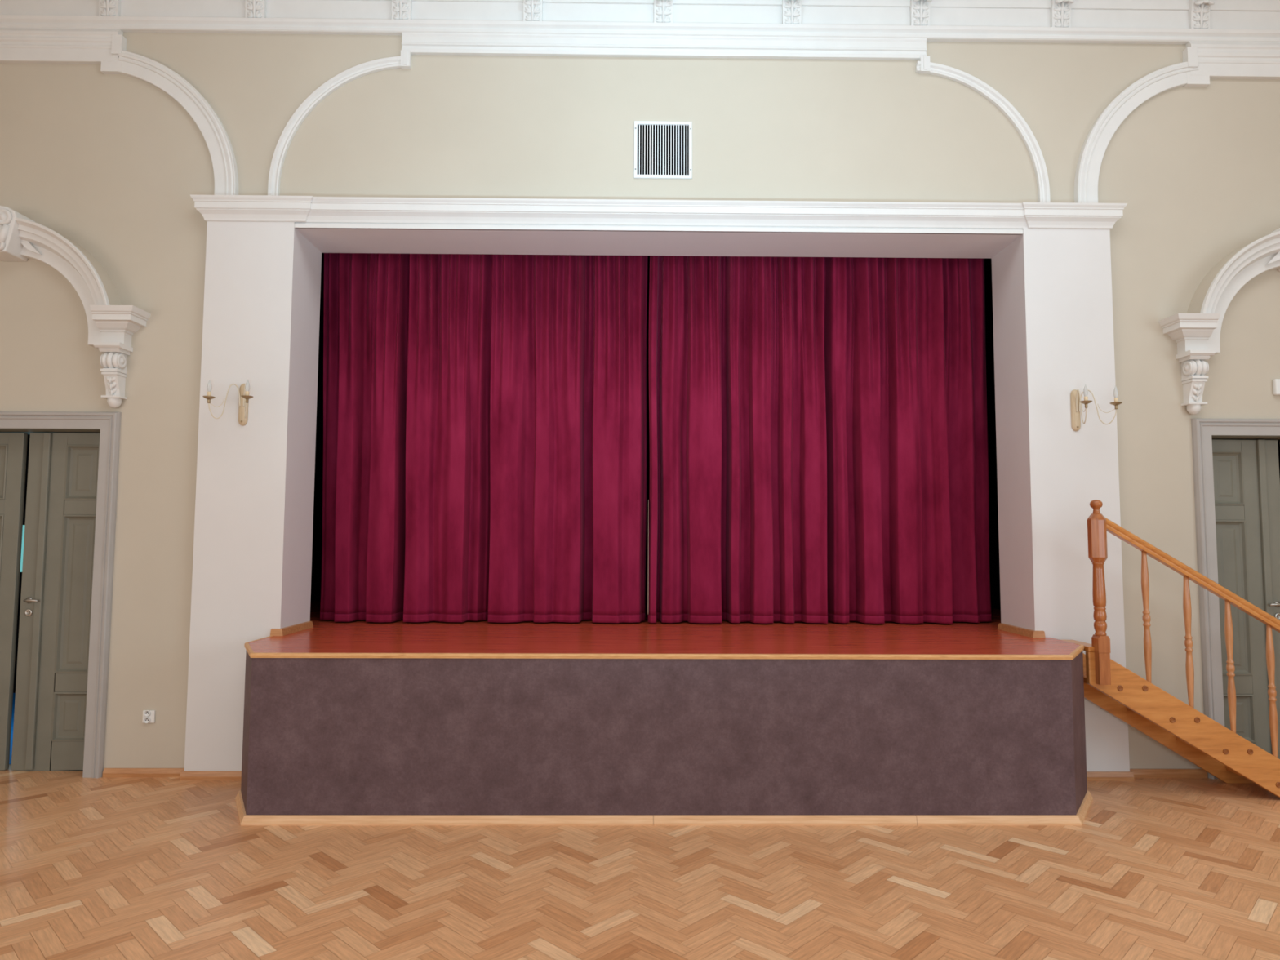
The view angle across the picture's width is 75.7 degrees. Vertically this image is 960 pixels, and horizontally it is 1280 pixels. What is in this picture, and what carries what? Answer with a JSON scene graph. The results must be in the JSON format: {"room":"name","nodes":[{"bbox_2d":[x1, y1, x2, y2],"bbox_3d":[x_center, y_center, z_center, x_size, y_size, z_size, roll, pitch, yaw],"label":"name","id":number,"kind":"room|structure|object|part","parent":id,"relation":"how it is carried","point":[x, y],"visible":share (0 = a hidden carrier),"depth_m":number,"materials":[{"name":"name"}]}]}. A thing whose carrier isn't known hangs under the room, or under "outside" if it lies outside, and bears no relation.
{"room":"community hall","nodes":[
{"label":"community hall","id":0,"kind":"room"},
{"bbox_2d":[13,434,30,693],"bbox_3d":[-5.615,0.661,7.208,3.750,2.850,2.690,0,-4,-1],"label":"wall","id":1,"kind":"structure","parent":0,"point":[28,435],"depth_m":8.46,"materials":[{"name":"black"}]},
{"bbox_2d":[20,524,24,572],"bbox_3d":[-6.347,0.704,8.464,0.700,0.480,0.060,0,-4,-1],"label":"window","id":2,"kind":"structure","parent":1,"relation":"in","point":[23,530],"depth_m":8.43,"materials":[{"name":"teal glass"}]},
{"bbox_2d":[183,221,321,770],"bbox_3d":[-2.704,0.039,5.824,0.600,3.920,0.510,0,-4,-1],"label":"pillar","id":3,"kind":"structure","parent":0,"point":[254,518],"depth_m":5.60,"materials":[{"name":"white paint"}]},
{"bbox_2d":[179,770,241,780],"bbox_3d":[-2.749,1.947,5.422,0.548,0.056,0.022,0,-4,-1],"label":"baseboard","id":4,"kind":"structure","parent":3,"relation":"attached to","point":[184,775],"depth_m":5.41,"materials":[{"name":"brown wood"}]},
{"bbox_2d":[202,379,253,426],"bbox_3d":[-2.718,-0.521,5.493,0.338,0.290,0.227,0,-4,-1],"label":"wall sconce","id":5,"kind":"object","parent":3,"relation":"attached to","point":[243,391],"visible":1,"depth_m":5.52,"materials":[{"name":"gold metal"}]},
{"bbox_3d":[-2.848,-0.622,5.448,0.028,0.083,0.028,0,-4,-1],"label":"bulb","id":6,"kind":"part","parent":5,"relation":"part of","materials":[{"name":"glass"}]},
{"bbox_3d":[-2.780,-0.528,5.511,0.007,0.250,0.204,-4,-6,44],"label":"arm","id":7,"kind":"part","parent":5,"relation":"part of","materials":[{"name":"beige metal"}]},
{"bbox_3d":[-2.698,-0.513,5.595,0.062,0.290,0.024,0,-4,-1],"label":"plate","id":8,"kind":"part","parent":5,"relation":"part of","materials":[{"name":"beige wood"}]},
{"bbox_3d":[-2.637,-0.528,5.501,0.007,0.250,0.199,3,-5,-32],"label":"arm","id":9,"kind":"part","parent":5,"relation":"part of","materials":[{"name":"beige metal"}]},
{"bbox_3d":[-2.586,-0.623,5.426,0.028,0.083,0.028,0,-4,-1],"label":"bulb","id":10,"kind":"part","parent":5,"relation":"part of","materials":[{"name":"glass"}]},
{"bbox_2d":[270,621,313,635],"bbox_3d":[-2.420,1.032,5.740,0.085,0.045,0.536,0,-4,-1],"label":"baseboard","id":11,"kind":"structure","parent":3,"relation":"attached to","point":[302,626],"depth_m":5.63,"materials":[{"name":"brown wood"}]},
{"bbox_2d":[190,195,1127,230],"bbox_3d":[0.150,-1.849,5.736,6.449,0.154,0.162,0,-4,-1],"label":"trim","id":12,"kind":"structure","parent":3,"relation":"attached to","point":[230,208],"depth_m":5.70,"materials":[{"name":"white paint"}]},
{"bbox_2d":[294,223,1022,235],"bbox_3d":[0.144,-1.748,5.739,5.071,0.027,0.020,0,-4,-1],"label":"trim","id":13,"kind":"structure","parent":3,"relation":"attached to","point":[296,225],"depth_m":5.73,"materials":[{"name":"white paint"}]},
{"bbox_2d":[0,0,1279,768],"bbox_3d":[0.235,-1.137,5.894,12.600,6.300,0.328,0,-4,-1],"label":"wall","id":14,"kind":"structure","parent":0,"point":[113,165],"depth_m":5.83,"materials":[{"name":"beige paint"}]},
{"bbox_2d":[0,411,121,778],"bbox_3d":[-4.278,0.761,5.690,1.406,2.448,0.336,0,-4,-1],"label":"door","id":15,"kind":"structure","parent":14,"relation":"in","point":[60,712],"depth_m":5.67,"materials":[{"name":"grey paint"}]},
{"bbox_3d":[-4.599,0.781,5.694,0.345,1.085,0.024,0,-4,-1],"label":"panel","id":16,"kind":"part","parent":15,"relation":"part of","materials":[{"name":"grey paint"}]},
{"bbox_3d":[-4.596,-0.057,5.753,0.345,0.385,0.024,0,-4,-1],"label":"panel","id":17,"kind":"part","parent":15,"relation":"part of","materials":[{"name":"grey paint"}]},
{"bbox_3d":[-4.182,0.828,5.659,0.118,0.044,0.061,0,-4,-1],"label":"handle","id":18,"kind":"part","parent":15,"relation":"part of","materials":[{"name":"metal"}]},
{"bbox_3d":[-3.903,1.620,5.643,0.232,0.330,0.024,0,-4,-1],"label":"panel","id":19,"kind":"part","parent":15,"relation":"part of","materials":[{"name":"grey paint"}]},
{"bbox_3d":[-3.900,0.785,5.702,0.232,1.085,0.024,0,-4,-1],"label":"panel","id":20,"kind":"part","parent":15,"relation":"part of","materials":[{"name":"grey paint"}]},
{"bbox_3d":[-3.896,-0.053,5.761,0.232,0.385,0.024,0,-4,-1],"label":"panel","id":21,"kind":"part","parent":15,"relation":"part of","materials":[{"name":"grey paint"}]},
{"bbox_2d":[0,27,123,64],"bbox_3d":[-4.865,-3.072,5.803,2.380,0.239,0.056,0,-4,-1],"label":"trim","id":22,"kind":"structure","parent":14,"relation":"attached to","point":[17,45],"depth_m":5.79,"materials":[{"name":"white paint"}]},
{"bbox_2d":[0,205,151,408],"bbox_3d":[-4.347,-1.177,5.578,1.912,1.353,0.261,0,-4,-1],"label":"decorative arch molding","id":23,"kind":"structure","parent":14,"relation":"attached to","point":[112,325],"depth_m":5.59,"materials":[{"name":"white paint"}]},
{"bbox_3d":[-4.346,-1.454,5.621,1.560,0.647,0.204,0,-4,-1],"label":"arch moulding","id":24,"kind":"part","parent":23,"relation":"part of","materials":[{"name":"white paint"}]},
{"bbox_2d":[98,0,120,16],"bbox_3d":[-3.762,-3.546,5.785,0.166,0.542,0.185,0,-4,-1],"label":"bracket","id":25,"kind":"object","parent":14,"relation":"attached to","point":[106,7],"visible":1,"depth_m":5.82,"materials":[{"name":"white paint"}]},
{"bbox_2d":[102,768,184,777],"bbox_3d":[-3.291,1.950,5.485,0.561,0.055,0.022,0,-4,-1],"label":"baseboard","id":26,"kind":"structure","parent":14,"relation":"attached to","point":[107,772],"depth_m":5.48,"materials":[{"name":"brown wood"}]},
{"bbox_2d":[142,710,155,723],"bbox_3d":[-3.291,1.584,5.511,0.080,0.086,0.021,0,-4,-1],"label":"socket","id":27,"kind":"object","parent":14,"relation":"attached to","point":[148,716],"visible":1,"depth_m":5.51,"materials":[{"name":"white plastic"}]},
{"bbox_2d":[143,716,150,723],"bbox_3d":[-3.296,1.606,5.504,0.042,0.042,0.009,0,-4,-1],"label":"outlet","id":28,"kind":"object","parent":27,"relation":"attached to","point":[146,719],"depth_m":5.51,"materials":[{"name":"white plastic"}]},
{"bbox_2d":[143,710,151,716],"bbox_3d":[-3.296,1.562,5.507,0.042,0.042,0.009,0,-4,-1],"label":"outlet","id":29,"kind":"object","parent":27,"relation":"attached to","point":[146,713],"depth_m":5.51,"materials":[{"name":"white plastic"}]},
{"bbox_2d":[100,34,238,195],"bbox_3d":[-3.307,-2.536,5.785,0.980,1.194,0.054,0,-4,-1],"label":"trim","id":30,"kind":"structure","parent":14,"relation":"attached to","point":[135,65],"depth_m":5.78,"materials":[{"name":"white paint"}]},
{"bbox_2d":[244,0,266,17],"bbox_3d":[-2.732,-3.541,5.798,0.166,0.542,0.185,0,-4,-1],"label":"bracket","id":31,"kind":"object","parent":14,"relation":"attached to","point":[253,8],"visible":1,"depth_m":5.83,"materials":[{"name":"white paint"}]},
{"bbox_2d":[267,49,411,195],"bbox_3d":[-2.115,-2.489,5.802,0.971,1.114,0.043,0,-4,-1],"label":"trim","id":32,"kind":"structure","parent":14,"relation":"attached to","point":[404,61],"depth_m":5.81,"materials":[{"name":"white paint"}]},
{"bbox_2d":[391,0,412,19],"bbox_3d":[-1.697,-3.536,5.810,0.166,0.542,0.185,0,-4,-1],"label":"bracket","id":33,"kind":"object","parent":14,"relation":"attached to","point":[401,9],"visible":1,"depth_m":5.84,"materials":[{"name":"white paint"}]},
{"bbox_2d":[523,0,542,21],"bbox_3d":[-0.763,-3.531,5.821,0.166,0.542,0.185,0,-4,-1],"label":"bracket","id":34,"kind":"object","parent":14,"relation":"attached to","point":[532,9],"visible":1,"depth_m":5.86,"materials":[{"name":"white paint"}]},
{"bbox_2d":[0,14,1279,44],"bbox_3d":[0.245,-3.210,5.876,12.600,0.090,0.055,0,-4,-1],"label":"trim","id":35,"kind":"structure","parent":14,"relation":"attached to","point":[126,24],"depth_m":5.86,"materials":[{"name":"white paint"}]},
{"bbox_2d":[633,120,692,178],"bbox_3d":[0.164,-2.340,5.833,0.412,0.415,0.016,0,-4,-1],"label":"air vent","id":36,"kind":"object","parent":14,"relation":"in","point":[662,149],"visible":1,"depth_m":5.83,"materials":[{"name":"white metal"}]},
{"bbox_2d":[653,0,672,22],"bbox_3d":[0.169,-3.526,5.833,0.166,0.542,0.185,0,-4,-1],"label":"bracket","id":37,"kind":"object","parent":14,"relation":"attached to","point":[663,9],"visible":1,"depth_m":5.87,"materials":[{"name":"white paint"}]},
{"bbox_2d":[401,32,927,60],"bbox_3d":[0.180,-3.094,5.877,3.740,0.142,0.036,0,-4,-1],"label":"trim","id":38,"kind":"structure","parent":14,"relation":"attached to","point":[419,43],"depth_m":5.87,"materials":[{"name":"white paint"}]},
{"bbox_2d":[782,0,801,24],"bbox_3d":[1.089,-3.522,5.844,0.166,0.542,0.185,0,-4,-1],"label":"bracket","id":39,"kind":"object","parent":14,"relation":"attached to","point":[791,9],"visible":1,"depth_m":5.88,"materials":[{"name":"white paint"}]},
{"bbox_2d":[909,0,932,25],"bbox_3d":[2.013,-3.517,5.855,0.166,0.542,0.185,0,-4,-1],"label":"bracket","id":40,"kind":"object","parent":14,"relation":"attached to","point":[919,10],"visible":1,"depth_m":5.89,"materials":[{"name":"white paint"}]},
{"bbox_2d":[915,55,1049,202],"bbox_3d":[2.438,-2.467,5.857,0.928,1.114,0.043,0,-4,-1],"label":"trim","id":41,"kind":"structure","parent":14,"relation":"attached to","point":[923,65],"depth_m":5.87,"materials":[{"name":"white paint"}]},
{"bbox_2d":[1049,0,1074,27],"bbox_3d":[3.029,-3.512,5.867,0.166,0.542,0.185,0,-4,-1],"label":"bracket","id":42,"kind":"object","parent":14,"relation":"attached to","point":[1060,10],"visible":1,"depth_m":5.90,"materials":[{"name":"white paint"}]},
{"bbox_2d":[1074,46,1209,203],"bbox_3d":[3.582,-2.501,5.868,0.985,1.194,0.054,0,-4,-1],"label":"trim","id":43,"kind":"structure","parent":14,"relation":"attached to","point":[1095,144],"depth_m":5.86,"materials":[{"name":"white paint"}]},
{"bbox_2d":[1129,768,1208,777],"bbox_3d":[3.555,1.984,5.567,0.557,0.055,0.022,0,-4,-1],"label":"baseboard","id":44,"kind":"structure","parent":14,"relation":"attached to","point":[1138,773],"depth_m":5.56,"materials":[{"name":"brown wood"}]},
{"bbox_2d":[1187,0,1214,28],"bbox_3d":[4.036,-3.507,5.879,0.166,0.542,0.185,0,-4,-1],"label":"bracket","id":45,"kind":"object","parent":14,"relation":"attached to","point":[1198,11],"visible":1,"depth_m":5.91,"materials":[{"name":"white paint"}]},
{"bbox_2d":[1158,227,1279,414],"bbox_3d":[4.608,-1.132,5.686,1.912,1.353,0.261,0,-4,-1],"label":"decorative arch molding","id":46,"kind":"structure","parent":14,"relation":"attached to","point":[1196,333],"depth_m":5.69,"materials":[{"name":"white paint"}]},
{"bbox_3d":[4.609,-1.409,5.729,1.560,0.647,0.204,0,-4,-1],"label":"arch moulding","id":47,"kind":"part","parent":46,"relation":"part of","materials":[{"name":"white paint"}]},
{"bbox_2d":[1185,41,1279,79],"bbox_3d":[5.242,-3.013,5.924,2.605,0.255,0.056,0,-4,-1],"label":"trim","id":48,"kind":"structure","parent":14,"relation":"attached to","point":[1217,60],"depth_m":5.89,"materials":[{"name":"white paint"}]},
{"bbox_2d":[1191,417,1279,778],"bbox_3d":[4.547,0.805,5.796,1.406,2.448,0.336,0,-4,-1],"label":"door","id":49,"kind":"structure","parent":14,"relation":"in","point":[1236,463],"depth_m":5.78,"materials":[{"name":"grey paint"}]},
{"bbox_3d":[4.171,-0.013,5.858,0.231,0.385,0.024,0,-4,-1],"label":"panel","id":50,"kind":"part","parent":49,"relation":"part of","materials":[{"name":"grey paint"}]},
{"bbox_3d":[4.168,0.825,5.799,0.231,1.085,0.024,0,-4,-1],"label":"panel","id":51,"kind":"part","parent":49,"relation":"part of","materials":[{"name":"grey paint"}]},
{"bbox_3d":[4.165,1.661,5.740,0.231,0.330,0.024,0,-4,-1],"label":"panel","id":52,"kind":"part","parent":49,"relation":"part of","materials":[{"name":"grey paint"}]},
{"bbox_3d":[4.450,0.871,5.763,0.118,0.044,0.061,0,-4,-1],"label":"handle","id":53,"kind":"part","parent":49,"relation":"part of","materials":[{"name":"metal"}]},
{"bbox_2d":[1272,378,1279,395],"bbox_3d":[4.494,-0.649,5.755,0.120,0.113,0.042,0,-4,-1],"label":"wall sensor","id":54,"kind":"object","parent":14,"relation":"attached to","point":[1276,383],"visible":1,"depth_m":5.75,"materials":[{"name":"white plastic"}]},
{"bbox_2d":[0,693,1279,959],"bbox_3d":[-0.423,1.710,1.177,14.000,0.050,14.600,0,-4,-1],"label":"floor","id":55,"kind":"structure","parent":0,"point":[102,868],"depth_m":3.81,"materials":[{"name":"brown wood"}]},
{"bbox_2d":[235,600,1093,825],"bbox_3d":[-0.087,1.593,6.553,6.980,0.943,3.862,0,-4,-1],"label":"stage platform","id":56,"kind":"object","parent":55,"relation":"on","point":[360,722],"visible":0.93,"depth_m":4.66,"materials":[{"name":"red laminate"}]},
{"bbox_2d":[320,253,647,622],"bbox_3d":[-1.232,-0.375,6.503,2.582,2.946,0.318,0,-4,-1],"label":"stage curtain","id":57,"kind":"object","parent":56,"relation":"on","point":[485,433],"visible":0.99,"depth_m":6.43,"materials":[{"name":"red fabric"}]},
{"bbox_2d":[647,255,991,623],"bbox_3d":[1.429,-0.361,6.552,2.732,2.946,0.333,0,-4,-1],"label":"stage curtain","id":58,"kind":"object","parent":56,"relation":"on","point":[818,426],"visible":0.97,"depth_m":6.47,"materials":[{"name":"red fabric"}]},
{"bbox_2d":[1062,499,1279,797],"bbox_3d":[3.614,1.065,5.304,1.652,1.853,0.464,0,-4,-1],"label":"wooden staircase","id":59,"kind":"structure","parent":55,"relation":"on","point":[1217,749],"depth_m":5.12,"materials":[{"name":"brown wood"}]},
{"bbox_3d":[2.864,0.887,5.124,0.074,0.752,0.074,0,-4,-1],"label":"newel post","id":60,"kind":"part","parent":59,"relation":"part of","materials":[{"name":"brown wood"}]},
{"bbox_3d":[3.647,0.700,5.171,1.495,0.953,0.062,0,-4,-1],"label":"handrail","id":61,"kind":"part","parent":59,"relation":"part of","materials":[{"name":"brown wood"}]},
{"bbox_2d":[310,253,1000,609],"bbox_3d":[0.112,-0.326,7.443,7.600,4.900,2.600,0,-4,-1],"label":"wall","id":62,"kind":"structure","parent":0,"point":[316,576],"depth_m":8.65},
{"bbox_2d":[294,222,1022,258],"bbox_3d":[0.141,-1.809,5.995,5.075,0.185,0.498,0,-4,-1],"label":"lintel","id":63,"kind":"object","parent":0,"point":[393,241],"visible":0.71,"depth_m":5.97,"materials":[{"name":"white paint"}]},
{"bbox_2d":[991,226,1129,771],"bbox_3d":[2.976,0.067,5.892,0.610,3.920,0.510,0,-4,-1],"label":"pillar","id":64,"kind":"structure","parent":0,"point":[1053,320],"depth_m":5.69,"materials":[{"name":"white paint"}]},
{"bbox_2d":[997,622,1045,637],"bbox_3d":[2.680,1.058,5.801,0.085,0.045,0.536,0,-4,-1],"label":"baseboard","id":65,"kind":"structure","parent":64,"relation":"attached to","point":[1015,629],"depth_m":5.72,"materials":[{"name":"brown wood"}]},
{"bbox_2d":[1070,384,1122,431],"bbox_3d":[3.067,-0.488,5.545,0.303,0.290,0.262,0,-4,-1],"label":"wall sconce","id":66,"kind":"object","parent":64,"relation":"attached to","point":[1075,397],"visible":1,"depth_m":5.64,"materials":[{"name":"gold metal"}]},
{"bbox_3d":[3.001,-0.480,5.663,0.062,0.290,0.024,0,-4,-1],"label":"plate","id":67,"kind":"part","parent":66,"relation":"part of","materials":[{"name":"beige wood"}]},
{"bbox_3d":[2.975,-0.496,5.551,0.007,0.250,0.211,-1,-4,12],"label":"arm","id":68,"kind":"part","parent":66,"relation":"part of","materials":[{"name":"beige metal"}]},
{"bbox_3d":[2.955,-0.593,5.458,0.028,0.083,0.028,0,-4,-1],"label":"bulb","id":69,"kind":"part","parent":66,"relation":"part of","materials":[{"name":"clear glass"}]},
{"bbox_3d":[3.098,-0.494,5.574,0.232,0.250,0.007,-3,-5,42],"label":"arm","id":70,"kind":"part","parent":66,"relation":"part of","materials":[{"name":"metal"}]},
{"bbox_3d":[3.181,-0.588,5.505,0.028,0.083,0.028,0,-4,-1],"label":"bulb","id":71,"kind":"part","parent":66,"relation":"part of","materials":[{"name":"clear glass"}]},
{"bbox_2d":[1086,771,1134,781],"bbox_3d":[3.043,1.976,5.492,0.497,0.056,0.022,0,-4,-1],"label":"baseboard","id":72,"kind":"structure","parent":64,"relation":"attached to","point":[1091,775],"depth_m":5.48,"materials":[{"name":"brown wood"}]},
{"bbox_2d":[1277,441,1279,477],"bbox_3d":[5.534,0.717,7.342,3.150,2.850,2.690,0,-4,-1],"label":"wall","id":73,"kind":"structure","parent":0,"point":[1278,442],"depth_m":8.72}
]}

